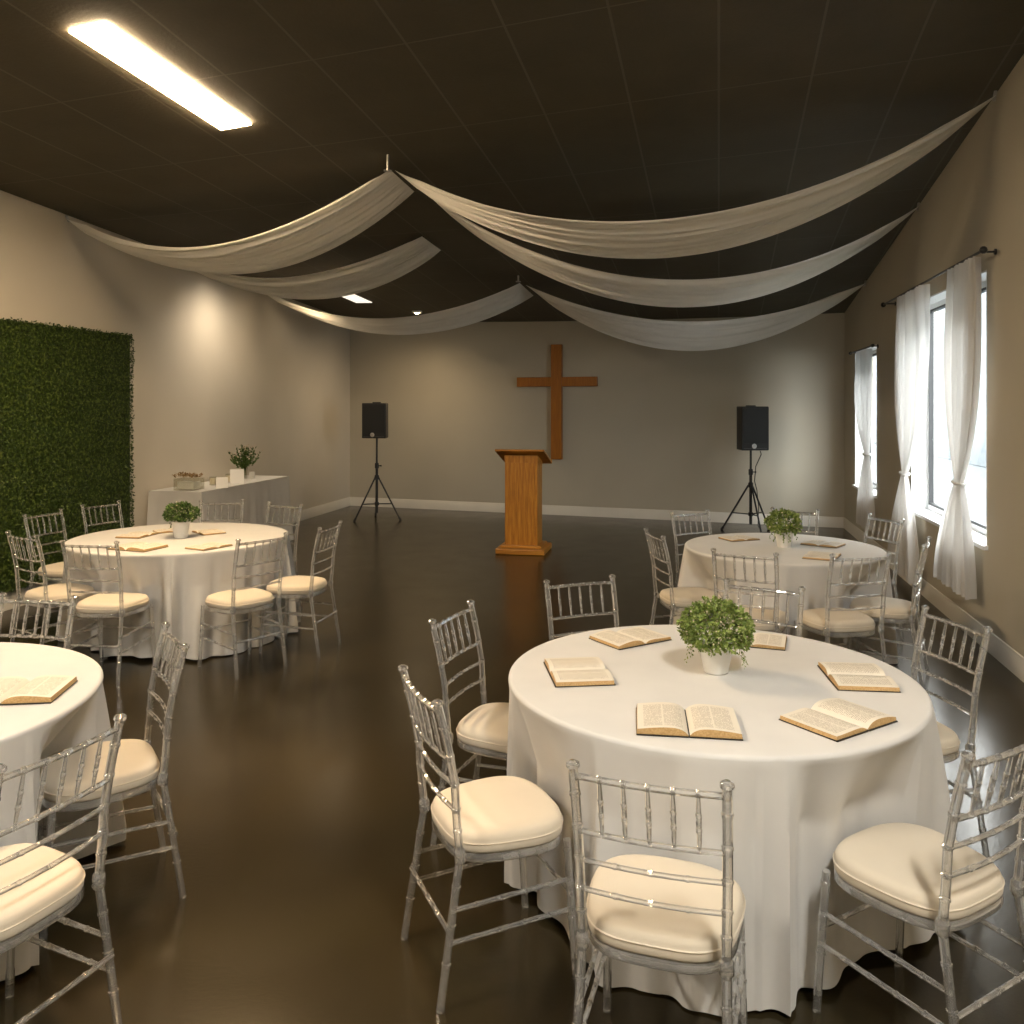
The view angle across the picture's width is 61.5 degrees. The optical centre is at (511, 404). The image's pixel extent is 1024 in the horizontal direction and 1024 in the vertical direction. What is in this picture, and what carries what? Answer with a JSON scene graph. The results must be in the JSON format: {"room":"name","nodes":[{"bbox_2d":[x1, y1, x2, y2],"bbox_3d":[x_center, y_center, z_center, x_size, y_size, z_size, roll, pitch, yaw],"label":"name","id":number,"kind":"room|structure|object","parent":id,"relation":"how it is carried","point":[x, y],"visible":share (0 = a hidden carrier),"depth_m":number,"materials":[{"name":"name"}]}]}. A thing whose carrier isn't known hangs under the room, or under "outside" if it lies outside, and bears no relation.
{"room":"house of worship","nodes":[
{"label":"house of worship","id":0,"kind":"room"},
{"bbox_2d":[0,190,349,591],"bbox_3d":[-4.820,-0.500,6.119,0.200,4.600,18.954,0,0,11],"label":"wall","id":1,"kind":"structure","parent":0,"point":[218,367],"depth_m":10.51,"materials":[{"name":"paint"}]},
{"bbox_2d":[0,317,135,592],"bbox_3d":[-4.338,0.437,7.757,0.110,2.428,2.933,0,0,11],"label":"wall panel","id":2,"kind":"object","parent":1,"relation":"attached to","point":[65,416],"visible":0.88,"depth_m":8.10,"materials":[{"name":"green plant"}]},
{"bbox_2d":[3,497,350,611],"bbox_3d":[-4.713,1.722,6.098,0.015,0.155,18.954,0,0,11],"label":"baseboard","id":3,"kind":"structure","parent":1,"relation":"attached to","point":[335,505],"depth_m":13.61,"materials":[{"name":"paint"}]},
{"bbox_2d":[0,0,1023,321],"bbox_3d":[-0.484,-2.206,6.300,8.434,2.623,21.218,0,0,11],"label":"ceiling","id":4,"kind":"structure","parent":0,"point":[585,110],"depth_m":6.23,"materials":[{"name":"paint"}]},
{"bbox_2d":[69,23,250,129],"bbox_3d":[-2.188,-2.065,5.520,0.248,0.129,1.454,0,0,15],"label":"ceiling light","id":5,"kind":"object","parent":4,"relation":"attached to","point":[105,39],"visible":1,"depth_m":5.38,"materials":[{"name":"white paint"}]},
{"bbox_2d":[197,237,440,299],"bbox_3d":[-2.400,-1.503,9.646,3.155,0.552,0.774,0,0,11],"label":"drape","id":6,"kind":"object","parent":4,"relation":"hanging from","point":[381,269],"visible":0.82,"depth_m":9.52,"materials":[{"name":"fabric"}]},
{"bbox_2d":[343,294,371,302],"bbox_3d":[-2.420,-1.603,12.349,0.260,0.104,1.498,0,0,13],"label":"ceiling light","id":7,"kind":"object","parent":4,"relation":"attached to","point":[357,299],"visible":0.36,"depth_m":12.78,"materials":[{"name":"white paint"}]},
{"bbox_2d":[384,154,391,171],"bbox_3d":[-0.991,-1.928,6.860,0.064,0.137,0.021,0,0,-21],"label":"hook","id":8,"kind":"object","parent":4,"relation":"attached to","point":[387,155],"visible":1,"depth_m":6.85,"materials":[{"name":"metal"}]},
{"bbox_2d":[65,172,413,273],"bbox_3d":[-2.590,-1.554,7.706,3.561,0.672,0.662,0,0,18],"label":"drape","id":9,"kind":"object","parent":8,"relation":"hanging from","point":[322,230],"visible":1,"depth_m":7.48,"materials":[{"name":"fabric"}]},
{"bbox_2d":[269,283,532,334],"bbox_3d":[-1.655,-1.314,11.712,3.824,0.676,0.852,0,0,10],"label":"drape","id":10,"kind":"object","parent":4,"relation":"hanging from","point":[485,308],"visible":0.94,"depth_m":11.60,"materials":[{"name":"fabric"}]},
{"bbox_2d":[435,201,919,307],"bbox_3d":[1.593,-1.442,8.079,4.618,0.966,0.841,0,0,0],"label":"drape","id":11,"kind":"object","parent":4,"relation":"hanging from","point":[635,290],"visible":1,"depth_m":8.06,"materials":[{"name":"fabric"}]},
{"bbox_2d":[396,90,996,258],"bbox_3d":[1.269,-1.704,6.613,4.446,1.035,0.831,0,0,14],"label":"drape","id":12,"kind":"object","parent":4,"relation":"hanging from","point":[725,229],"visible":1,"depth_m":6.51,"materials":[{"name":"fabric"}]},
{"bbox_2d":[526,280,866,350],"bbox_3d":[2.345,-1.152,11.139,4.300,0.849,1.048,0,0,7],"label":"drape","id":13,"kind":"object","parent":4,"relation":"hanging from","point":[660,334],"visible":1,"depth_m":11.06,"materials":[{"name":"fabric"}]},
{"bbox_2d":[0,506,1023,1023],"bbox_3d":[-0.617,1.800,6.600,12.974,0.001,19.800,0,0,0],"label":"floor","id":14,"kind":"structure","parent":0,"point":[293,788],"depth_m":3.74,"materials":[{"name":"concrete"}]},
{"bbox_2d":[0,592,78,649],"bbox_3d":[-2.231,1.338,3.760,0.420,0.927,0.487,0,0,9],"label":"chair","id":15,"kind":"object","parent":14,"relation":"on","point":[67,638],"visible":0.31,"depth_m":3.96,"materials":[{"name":"silver metal"}]},
{"bbox_2d":[22,508,67,628],"bbox_3d":[-3.656,1.338,7.036,0.487,0.927,0.420,0,0,17],"label":"chair","id":16,"kind":"object","parent":14,"relation":"on","point":[55,570],"visible":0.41,"depth_m":6.92,"materials":[{"name":"silver metal"}]},
{"bbox_2d":[38,562,63,577],"bbox_3d":[-3.619,1.332,7.025,0.394,0.070,0.415,0,0,17],"label":"seat cushion","id":17,"kind":"object","parent":16,"relation":"on","point":[55,570],"depth_m":6.85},
{"bbox_2d":[5,530,99,652],"bbox_3d":[-3.237,1.338,6.087,0.420,0.927,0.487,0,0,33],"label":"chair","id":18,"kind":"object","parent":14,"relation":"on","point":[54,592],"visible":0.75,"depth_m":5.98,"materials":[{"name":"silver metal"}]},
{"bbox_2d":[25,583,93,601],"bbox_3d":[-3.216,1.332,6.120,0.415,0.070,0.394,0,0,33],"label":"seat cushion","id":19,"kind":"object","parent":18,"relation":"on","point":[56,592],"depth_m":6.02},
{"bbox_2d":[0,713,126,1023],"bbox_3d":[-1.387,1.338,2.348,0.487,0.927,0.420,0,0,22],"label":"chair","id":20,"kind":"object","parent":14,"relation":"on","point":[40,884],"visible":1,"depth_m":2.36,"materials":[{"name":"silver metal"}]},
{"bbox_2d":[0,843,83,941],"bbox_3d":[-1.423,1.332,2.362,0.394,0.070,0.415,0,0,22],"label":"seat cushion","id":21,"kind":"object","parent":20,"relation":"on","point":[28,907],"depth_m":2.34,"materials":[{"name":"fabric"}]},
{"bbox_2d":[80,500,123,533],"bbox_3d":[-3.502,1.338,7.637,0.487,0.927,0.420,0,0,27],"label":"chair","id":22,"kind":"object","parent":14,"relation":"on","point":[118,504],"visible":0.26,"depth_m":7.73,"materials":[{"name":"silver metal"}]},
{"bbox_2d":[59,540,155,683],"bbox_3d":[-2.708,1.338,5.782,0.420,0.927,0.487,0,0,6],"label":"chair","id":23,"kind":"object","parent":14,"relation":"on","point":[121,604],"visible":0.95,"depth_m":5.63,"materials":[{"name":"silver metal"}]},
{"bbox_2d":[76,592,148,613],"bbox_3d":[-2.704,1.332,5.821,0.415,0.070,0.394,0,0,6],"label":"seat cushion","id":24,"kind":"object","parent":23,"relation":"on","point":[132,603],"depth_m":5.69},
{"bbox_2d":[37,621,189,939],"bbox_3d":[-1.489,1.338,3.192,0.487,0.927,0.420,0,0,-32],"label":"chair","id":25,"kind":"object","parent":14,"relation":"on","point":[137,766],"visible":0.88,"depth_m":3.12,"materials":[{"name":"silver metal"}]},
{"bbox_2d":[40,739,158,802],"bbox_3d":[-1.522,1.332,3.171,0.394,0.070,0.415,0,0,-32],"label":"seat cushion","id":26,"kind":"object","parent":25,"relation":"on","point":[137,763],"depth_m":3.08,"materials":[{"name":"fabric"}]},
{"bbox_2d":[198,499,243,522],"bbox_3d":[-2.648,1.338,7.729,0.420,0.927,0.487,0,0,-9],"label":"chair","id":27,"kind":"object","parent":14,"relation":"on","point":[241,500],"visible":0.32,"depth_m":7.93,"materials":[{"name":"white plastic"}]},
{"bbox_2d":[198,532,287,679],"bbox_3d":[-1.847,1.338,5.920,0.487,0.927,0.420,0,0,40],"label":"chair","id":28,"kind":"object","parent":14,"relation":"on","point":[250,599],"visible":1,"depth_m":5.83,"materials":[{"name":"silver metal"}]},
{"bbox_2d":[205,588,273,609],"bbox_3d":[-1.877,1.332,5.944,0.394,0.070,0.415,0,0,40],"label":"seat cushion","id":29,"kind":"object","parent":28,"relation":"on","point":[252,598],"depth_m":5.83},
{"bbox_2d":[264,502,302,608],"bbox_3d":[-2.136,1.338,7.501,0.420,0.927,0.487,0,0,27],"label":"chair","id":30,"kind":"object","parent":14,"relation":"on","point":[295,543],"visible":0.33,"depth_m":7.62,"materials":[{"name":"white plastic"}]},
{"bbox_2d":[259,520,342,656],"bbox_3d":[-1.560,1.338,6.389,0.487,0.927,0.420,0,0,12],"label":"chair","id":31,"kind":"object","parent":14,"relation":"on","point":[293,587],"visible":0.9,"depth_m":6.26,"materials":[{"name":"white plastic"}]},
{"bbox_2d":[267,575,326,594],"bbox_3d":[-1.598,1.332,6.397,0.394,0.070,0.415,0,0,12],"label":"seat cushion","id":32,"kind":"object","parent":31,"relation":"on","point":[291,585],"depth_m":6.26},
{"bbox_2d":[353,438,401,521],"bbox_3d":[-2.046,1.165,13.558,0.694,1.290,0.746,0,0,11],"label":"speaker stand","id":33,"kind":"object","parent":14,"relation":"on","point":[376,478],"visible":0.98,"depth_m":13.52,"materials":[{"name":"black metal"}]},
{"bbox_2d":[362,402,387,437],"bbox_3d":[-2.131,0.237,13.543,0.386,0.566,0.334,0,0,9],"label":"loudspeaker","id":34,"kind":"object","parent":33,"relation":"on","point":[374,414],"visible":1,"depth_m":13.38,"materials":[{"name":"black plastic"}]},
{"bbox_2d":[363,404,383,432],"bbox_3d":[-2.155,0.212,13.386,0.351,0.440,0.012,0,0,9],"label":"grille","id":35,"kind":"object","parent":34,"relation":"attached to","point":[373,414],"depth_m":13.38,"materials":[{"name":"black"}]},
{"bbox_2d":[428,599,508,845],"bbox_3d":[-0.049,1.338,3.605,0.487,0.927,0.420,0,0,22],"label":"chair","id":36,"kind":"object","parent":14,"relation":"on","point":[483,731],"visible":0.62,"depth_m":3.53,"materials":[{"name":"white plastic"}]},
{"bbox_2d":[457,702,508,752],"bbox_3d":[-0.013,1.332,3.590,0.394,0.070,0.415,0,0,22],"label":"seat cushion","id":37,"kind":"object","parent":36,"relation":"on","point":[484,729],"depth_m":3.48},
{"bbox_2d":[398,664,576,1013],"bbox_3d":[-0.088,1.338,2.814,0.487,0.927,0.420,0,0,-23],"label":"chair","id":38,"kind":"object","parent":14,"relation":"on","point":[496,818],"visible":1,"depth_m":2.71,"materials":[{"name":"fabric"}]},
{"bbox_2d":[431,776,561,852],"bbox_3d":[-0.052,1.332,2.830,0.394,0.070,0.415,0,0,-23],"label":"seat cushion","id":39,"kind":"object","parent":38,"relation":"on","point":[500,814],"depth_m":2.72,"materials":[{"name":"fabric"}]},
{"bbox_2d":[495,449,551,555],"bbox_3d":[0.149,1.166,10.598,0.600,1.269,0.635,0,0,11],"label":"lectern","id":40,"kind":"object","parent":14,"relation":"on","point":[523,467],"visible":1,"depth_m":10.44,"materials":[{"name":"orange wood"}]},
{"bbox_2d":[543,574,618,640],"bbox_3d":[0.427,1.338,4.164,0.420,0.927,0.487,0,0,-21],"label":"chair","id":41,"kind":"object","parent":14,"relation":"on","point":[546,582],"visible":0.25,"depth_m":4.35,"materials":[{"name":"silver metal"}]},
{"bbox_2d":[566,759,747,1023],"bbox_3d":[0.396,1.338,2.275,0.420,0.927,0.487,0,0,18],"label":"chair","id":42,"kind":"object","parent":14,"relation":"on","point":[672,915],"visible":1,"depth_m":2.15,"materials":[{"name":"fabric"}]},
{"bbox_2d":[587,854,744,963],"bbox_3d":[0.408,1.332,2.312,0.415,0.070,0.394,0,0,18],"label":"seat cushion","id":43,"kind":"object","parent":42,"relation":"on","point":[622,929],"depth_m":2.20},
{"bbox_2d":[643,528,721,624],"bbox_3d":[1.206,1.338,5.985,0.487,0.927,0.420,0,0,-9],"label":"chair","id":44,"kind":"object","parent":14,"relation":"on","point":[678,598],"visible":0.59,"depth_m":5.90,"materials":[{"name":"silver metal"}]},
{"bbox_2d":[660,587,721,607],"bbox_3d":[1.244,1.332,5.990,0.394,0.070,0.415,0,0,-9],"label":"seat cushion","id":45,"kind":"object","parent":44,"relation":"on","point":[682,597],"depth_m":5.89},
{"bbox_2d":[670,509,711,587],"bbox_3d":[1.580,1.338,6.951,0.420,0.927,0.487,0,0,-27],"label":"chair","id":46,"kind":"object","parent":14,"relation":"on","point":[709,531],"visible":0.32,"depth_m":7.08,"materials":[{"name":"silver metal"}]},
{"bbox_2d":[720,451,767,532],"bbox_3d":[3.381,1.225,12.165,0.748,1.170,0.687,0,0,0],"label":"speaker stand","id":47,"kind":"object","parent":14,"relation":"on","point":[752,491],"visible":0.85,"depth_m":12.24,"materials":[{"name":"black metal"}]},
{"bbox_2d":[737,405,768,450],"bbox_3d":[3.401,0.322,12.243,0.396,0.636,0.354,0,0,-7],"label":"loudspeaker","id":48,"kind":"object","parent":47,"relation":"on","point":[752,420],"visible":1,"depth_m":12.07,"materials":[{"name":"black plastic"}]},
{"bbox_2d":[743,408,767,443],"bbox_3d":[3.421,0.293,12.075,0.360,0.496,0.012,0,0,-7],"label":"grille","id":49,"kind":"object","parent":48,"relation":"attached to","point":[755,420],"depth_m":12.07,"materials":[{"name":"black"}]},
{"bbox_2d":[754,451,773,532],"bbox_3d":[3.559,1.223,12.114,0.304,1.150,0.094,0,0,40],"label":"cable","id":50,"kind":"object","parent":48,"relation":"hanging from","point":[760,451],"visible":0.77,"depth_m":12.18,"materials":[{"name":"black plastic"}]},
{"bbox_2d":[711,548,789,634],"bbox_3d":[1.498,1.338,5.381,0.420,0.927,0.487,0,0,26],"label":"chair","id":51,"kind":"object","parent":14,"relation":"on","point":[756,610],"visible":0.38,"depth_m":5.21,"materials":[{"name":"silver metal"}]},
{"bbox_2d":[720,607,785,630],"bbox_3d":[1.515,1.332,5.415,0.415,0.070,0.394,0,0,26],"label":"seat cushion","id":52,"kind":"object","parent":51,"relation":"on","point":[756,613],"depth_m":5.27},
{"bbox_2d":[723,578,805,636],"bbox_3d":[1.124,1.338,4.057,0.420,0.927,0.487,0,0,32],"label":"chair","id":53,"kind":"object","parent":14,"relation":"on","point":[798,626],"visible":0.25,"depth_m":4.21,"materials":[{"name":"silver metal"}]},
{"bbox_2d":[770,507,819,535],"bbox_3d":[2.295,1.338,7.103,0.420,0.927,0.487,0,0,28],"label":"chair","id":54,"kind":"object","parent":14,"relation":"on","point":[816,531],"visible":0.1,"depth_m":7.22,"materials":[{"name":"white plastic"}]},
{"bbox_2d":[793,551,892,663],"bbox_3d":[2.031,1.338,5.320,0.420,0.927,0.487,0,0,-10],"label":"chair","id":55,"kind":"object","parent":14,"relation":"on","point":[848,623],"visible":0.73,"depth_m":5.17,"materials":[{"name":"silver metal"}]},
{"bbox_2d":[803,608,874,632],"bbox_3d":[2.025,1.332,5.358,0.415,0.070,0.394,0,0,-10],"label":"seat cushion","id":56,"kind":"object","parent":55,"relation":"on","point":[814,620],"depth_m":5.22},
{"bbox_2d":[863,513,904,639],"bbox_3d":[2.736,1.338,6.726,0.487,0.927,0.420,0,0,-17],"label":"chair","id":57,"kind":"object","parent":14,"relation":"on","point":[894,581],"visible":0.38,"depth_m":6.66,"materials":[{"name":"white plastic"}]},
{"bbox_2d":[850,536,931,688],"bbox_3d":[2.487,1.338,5.672,0.487,0.927,0.420,0,0,30],"label":"chair","id":58,"kind":"object","parent":14,"relation":"on","point":[897,611],"visible":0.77,"depth_m":5.53,"materials":[{"name":"white plastic"}]},
{"bbox_2d":[850,596,915,618],"bbox_3d":[2.453,1.332,5.691,0.394,0.070,0.415,0,0,30],"label":"seat cushion","id":59,"kind":"object","parent":58,"relation":"on","point":[895,608],"depth_m":5.56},
{"bbox_2d":[812,744,1023,1023],"bbox_3d":[1.193,1.338,2.460,0.420,0.927,0.487,0,0,-31],"label":"chair","id":60,"kind":"object","parent":14,"relation":"on","point":[923,877],"visible":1,"depth_m":2.37,"materials":[{"name":"fabric"}]},
{"bbox_2d":[834,823,1003,920],"bbox_3d":[1.173,1.332,2.493,0.415,0.070,0.394,0,0,-31],"label":"seat cushion","id":61,"kind":"object","parent":60,"relation":"on","point":[895,868],"depth_m":2.40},
{"bbox_2d":[911,605,992,857],"bbox_3d":[1.621,1.338,3.531,0.487,0.927,0.420,0,0,-11],"label":"chair","id":62,"kind":"object","parent":14,"relation":"on","point":[950,742],"visible":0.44,"depth_m":3.42,"materials":[{"name":"white plastic"}]},
{"bbox_2d":[937,721,959,755],"bbox_3d":[1.583,1.332,3.523,0.394,0.070,0.415,0,0,-11],"label":"seat cushion","id":63,"kind":"object","parent":62,"relation":"on","point":[950,742],"depth_m":3.38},
{"bbox_2d":[350,313,844,516],"bbox_3d":[1.019,0.000,14.089,8.262,3.600,0.200,0,0,20],"label":"wall","id":64,"kind":"structure","parent":0,"point":[657,430],"depth_m":13.81,"materials":[{"name":"beige paint"}]},
{"bbox_2d":[517,344,597,459],"bbox_3d":[0.734,-0.050,14.027,1.360,1.870,0.110,0,0,20],"label":"wooden cross","id":65,"kind":"object","parent":64,"relation":"attached to","point":[556,381],"visible":0.99,"depth_m":13.97,"materials":[{"name":"brown wood"}]},
{"bbox_2d":[350,497,843,527],"bbox_3d":[0.982,1.722,13.987,8.263,0.155,0.015,0,0,20],"label":"baseboard","id":66,"kind":"structure","parent":64,"relation":"attached to","point":[833,522],"depth_m":13.84,"materials":[{"name":"paint"}]},
{"bbox_2d":[845,54,1023,656],"bbox_3d":[3.258,-0.900,4.669,0.240,5.400,16.164,0,0,12],"label":"wall","id":67,"kind":"structure","parent":0,"point":[977,200],"depth_m":6.37,"materials":[{"name":"beige paint"}]},
{"bbox_2d":[849,344,878,354],"bbox_3d":[4.444,-0.700,10.886,0.101,0.044,1.607,0,0,12],"label":"curtain rod","id":68,"kind":"object","parent":67,"relation":"attached to","point":[871,345],"visible":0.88,"depth_m":10.52,"materials":[{"name":"black metal"}]},
{"bbox_2d":[854,349,875,530],"bbox_3d":[4.377,0.410,10.725,0.112,2.180,0.934,0,0,12],"label":"curtain","id":69,"kind":"object","parent":68,"relation":"hanging from","point":[863,381],"visible":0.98,"depth_m":10.47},
{"bbox_2d":[852,344,876,498],"bbox_3d":[4.608,0.195,11.007,0.235,1.848,1.546,0,0,12],"label":"window","id":70,"kind":"structure","parent":67,"relation":"in","point":[858,446],"depth_m":11.72,"materials":[{"name":"white paint"}]},
{"bbox_2d":[844,517,1023,681],"bbox_3d":[3.133,1.722,4.697,0.015,0.155,16.164,0,0,12],"label":"baseboard","id":71,"kind":"structure","parent":67,"relation":"attached to","point":[1006,655],"depth_m":6.84,"materials":[{"name":"paint"}]},
{"bbox_2d":[881,246,996,306],"bbox_3d":[3.735,-1.095,7.730,0.137,0.053,3.470,0,0,12],"label":"curtain rod","id":72,"kind":"object","parent":67,"relation":"attached to","point":[983,249],"visible":1,"depth_m":7.01,"materials":[{"name":"black metal"}]},
{"bbox_2d":[887,284,929,583],"bbox_3d":[3.826,0.297,8.352,0.115,2.745,1.480,0,0,13],"label":"curtain","id":73,"kind":"object","parent":72,"relation":"hanging from","point":[912,329],"visible":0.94,"depth_m":8.15,"materials":[{"name":"fabric"}]},
{"bbox_2d":[933,256,981,599],"bbox_3d":[3.465,0.182,6.678,0.116,2.515,1.015,0,0,12],"label":"curtain","id":74,"kind":"object","parent":72,"relation":"hanging from","point":[954,558],"visible":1,"depth_m":6.54,"materials":[{"name":"fabric"}]},
{"bbox_2d":[911,270,987,550],"bbox_3d":[3.832,0.035,7.462,0.235,2.068,2.396,0,0,12],"label":"window","id":75,"kind":"structure","parent":67,"relation":"in","point":[922,466],"depth_m":8.50,"materials":[{"name":"white paint"}]},
{"label":"outside","id":76,"kind":"structure","parent":0,"visible":0},
{"bbox_2d":[874,443,985,523],"bbox_3d":[23.482,1.820,26.759,43.028,0.001,70.354,0,0,0],"label":"ground","id":77,"kind":"structure","parent":76,"point":[975,488],"depth_m":19.44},
{"bbox_2d":[874,292,985,466],"bbox_3d":[15.129,-1.700,30.684,0.300,7.000,57.327,0,0,12],"label":"sky","id":78,"kind":"structure","parent":77,"relation":"on","point":[978,454],"depth_m":28.84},
{"bbox_3d":[0.754,1.423,3.285,1.396,0.755,1.396,0,0,0],"label":"round table","id":79,"kind":"object","parent":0,"visible":0},
{"bbox_2d":[504,625,955,1016],"bbox_3d":[0.765,1.413,3.278,1.589,0.762,1.541,0,0,0],"label":"tablecloth","id":80,"kind":"object","parent":79,"relation":"on","point":[798,793],"visible":0.74,"depth_m":2.69,"materials":[{"name":"white fabric"}]},
{"bbox_2d":[543,657,615,686],"bbox_3d":[0.253,1.018,3.301,0.225,0.026,0.305,0,0,-6],"label":"open book","id":81,"kind":"object","parent":80,"relation":"on","point":[578,671],"visible":1,"depth_m":3.23,"materials":[{"name":"beige paper"}]},
{"bbox_2d":[589,627,671,649],"bbox_3d":[0.519,1.018,3.783,0.295,0.026,0.212,0,0,-32],"label":"open book","id":82,"kind":"object","parent":80,"relation":"on","point":[626,638],"visible":1,"depth_m":3.75,"materials":[{"name":"beige paper"}]},
{"bbox_2d":[636,702,742,740],"bbox_3d":[0.566,1.017,2.781,0.325,0.027,0.240,0,0,8],"label":"open book","id":83,"kind":"object","parent":80,"relation":"on","point":[663,719],"visible":1,"depth_m":2.74,"materials":[{"name":"beige paper"}]},
{"bbox_2d":[676,595,755,674],"bbox_3d":[0.794,0.884,3.317,0.310,0.295,0.310,0,0,0],"label":"potted plant","id":84,"kind":"object","parent":80,"relation":"on","point":[716,654],"visible":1,"depth_m":3.27,"materials":[{"name":"green plant"}]},
{"bbox_2d":[718,629,786,650],"bbox_3d":[1.047,1.018,3.751,0.286,0.025,0.206,0,0,20],"label":"open book","id":85,"kind":"object","parent":80,"relation":"on","point":[761,640],"visible":0.53,"depth_m":3.69,"materials":[{"name":"beige paper"}]},
{"bbox_2d":[779,698,897,741],"bbox_3d":[1.064,1.017,2.807,0.310,0.027,0.224,0,0,-33],"label":"open book","id":86,"kind":"object","parent":80,"relation":"on","point":[835,719],"visible":1,"depth_m":2.78,"materials":[{"name":"beige paper"}]},
{"bbox_2d":[817,662,900,692],"bbox_3d":[1.300,1.018,3.241,0.220,0.025,0.298,0,0,6],"label":"open book","id":87,"kind":"object","parent":80,"relation":"on","point":[867,677],"visible":1,"depth_m":3.18,"materials":[{"name":"beige paper"}]},
{"bbox_3d":[1.970,1.423,6.260,1.260,0.755,1.260,0,0,0],"label":"round table","id":88,"kind":"object","parent":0,"visible":0},
{"bbox_2d":[673,533,897,663],"bbox_3d":[1.970,1.413,6.260,1.400,0.762,1.400,0,0,-36],"label":"tablecloth","id":89,"kind":"object","parent":88,"relation":"on","point":[696,570],"visible":0.49,"depth_m":5.91,"materials":[{"name":"white fabric"}]},
{"bbox_2d":[718,535,759,541],"bbox_3d":[1.743,1.022,6.603,0.252,0.017,0.187,0,0,-20],"label":"open book","id":90,"kind":"object","parent":89,"relation":"on","point":[737,538],"visible":1,"depth_m":6.56,"materials":[{"name":"beige paper"}]},
{"bbox_2d":[763,507,802,547],"bbox_3d":[1.970,0.886,6.249,0.282,0.292,0.284,0,0,0],"label":"potted plant","id":91,"kind":"object","parent":89,"relation":"on","point":[783,536],"visible":1,"depth_m":6.20,"materials":[{"name":"green plant"}]},
{"bbox_2d":[802,551,840,560],"bbox_3d":[2.104,1.022,5.838,0.208,0.019,0.280,0,0,30],"label":"open book","id":92,"kind":"object","parent":89,"relation":"on","point":[813,555],"visible":0.92,"depth_m":5.79,"materials":[{"name":"beige paper"}]},
{"bbox_2d":[800,540,845,547],"bbox_3d":[2.293,1.022,6.342,0.266,0.018,0.198,0,0,40],"label":"open book","id":93,"kind":"object","parent":89,"relation":"on","point":[820,543],"visible":1,"depth_m":6.31,"materials":[{"name":"beige paper"}]},
{"bbox_3d":[-2.600,1.423,6.750,1.500,0.755,1.500,0,0,0],"label":"round table","id":94,"kind":"object","parent":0,"visible":0},
{"bbox_2d":[58,522,300,661],"bbox_3d":[-2.612,1.413,6.756,1.666,0.762,1.640,0,0,27],"label":"tablecloth","id":95,"kind":"object","parent":94,"relation":"on","point":[177,580],"visible":0.59,"depth_m":6.11,"materials":[{"name":"white fabric"}]},
{"bbox_2d":[115,531,158,538],"bbox_3d":[-2.949,1.022,6.781,0.208,0.019,0.280,0,0,10],"label":"open book","id":96,"kind":"object","parent":95,"relation":"on","point":[136,534],"visible":1,"depth_m":6.72,"materials":[{"name":"beige paper"}]},
{"bbox_2d":[108,541,167,551],"bbox_3d":[-2.690,1.017,6.186,0.331,0.028,0.244,0,0,20],"label":"open book","id":97,"kind":"object","parent":95,"relation":"on","point":[140,546],"visible":0.88,"depth_m":6.13,"materials":[{"name":"beige paper"}]},
{"bbox_2d":[153,528,172,533],"bbox_3d":[-2.793,1.023,7.024,0.224,0.015,0.166,0,0,-40],"label":"open book","id":98,"kind":"object","parent":95,"relation":"on","point":[170,530],"visible":0.55,"depth_m":6.97,"materials":[{"name":"beige paper"}]},
{"bbox_2d":[162,501,201,538],"bbox_3d":[-2.568,0.888,6.664,0.301,0.286,0.291,0,0,0],"label":"potted plant","id":99,"kind":"object","parent":95,"relation":"on","point":[180,525],"visible":1,"depth_m":6.62,"materials":[{"name":"green plant"}]},
{"bbox_2d":[185,542,232,550],"bbox_3d":[-2.195,1.022,6.230,0.198,0.018,0.266,0,0,30],"label":"open book","id":100,"kind":"object","parent":95,"relation":"on","point":[210,545],"visible":1,"depth_m":6.19,"materials":[{"name":"beige paper"}]},
{"bbox_2d":[192,529,225,535],"bbox_3d":[-2.446,1.022,6.941,0.187,0.017,0.252,0,0,-40],"label":"open book","id":101,"kind":"object","parent":95,"relation":"on","point":[206,531],"visible":1,"depth_m":6.90,"materials":[{"name":"beige paper"}]},
{"bbox_3d":[-2.270,1.423,2.985,1.400,0.755,1.400,0,0,0],"label":"round table","id":102,"kind":"object","parent":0,"visible":0},
{"bbox_2d":[0,642,125,980],"bbox_3d":[-2.314,1.413,2.940,1.638,0.762,1.634,0,0,3],"label":"tablecloth","id":103,"kind":"object","parent":102,"relation":"on","point":[29,733],"visible":0.62,"depth_m":3.13,"materials":[{"name":"white fabric"}]},
{"bbox_2d":[0,675,77,704],"bbox_3d":[-1.771,1.017,3.071,0.331,0.028,0.244,0,0,-7],"label":"open book","id":104,"kind":"object","parent":103,"relation":"on","point":[44,689],"visible":1,"depth_m":3.06,"materials":[{"name":"beige paper"}]},
{"bbox_3d":[-3.500,1.383,10.508,0.590,0.835,2.100,0,0,11],"label":"buffet table","id":105,"kind":"object","parent":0,"visible":0},
{"bbox_2d":[147,475,293,540],"bbox_3d":[-3.459,1.372,10.500,0.730,0.844,2.328,0,0,11],"label":"tablecloth","id":106,"kind":"object","parent":105,"relation":"on","point":[257,492],"visible":0.42,"depth_m":10.16,"materials":[{"name":"white fabric"}]},
{"bbox_2d":[172,471,202,489],"bbox_3d":[-3.637,0.846,9.652,0.323,0.205,0.214,0,0,11],"label":"display box","id":107,"kind":"object","parent":106,"relation":"on","point":[188,485],"visible":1,"depth_m":9.60,"materials":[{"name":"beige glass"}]},
{"bbox_2d":[216,477,227,487],"bbox_3d":[-3.330,0.889,9.876,0.130,0.120,0.106,0,0,-20],"label":"place card","id":108,"kind":"object","parent":106,"relation":"on","point":[221,482],"visible":1,"depth_m":9.85,"materials":[{"name":"white paper"}]},
{"bbox_2d":[230,469,243,483],"bbox_3d":[-3.334,0.865,10.427,0.160,0.170,0.106,0,0,-20],"label":"place card","id":109,"kind":"object","parent":106,"relation":"on","point":[236,475],"visible":1,"depth_m":10.40,"materials":[{"name":"white paper"}]},
{"bbox_2d":[227,444,262,473],"bbox_3d":[-3.449,0.725,11.068,0.436,0.450,0.449,0,0,-8],"label":"flower vase","id":110,"kind":"object","parent":106,"relation":"on","point":[247,458],"visible":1,"depth_m":11.04,"materials":[{"name":"green plant"}]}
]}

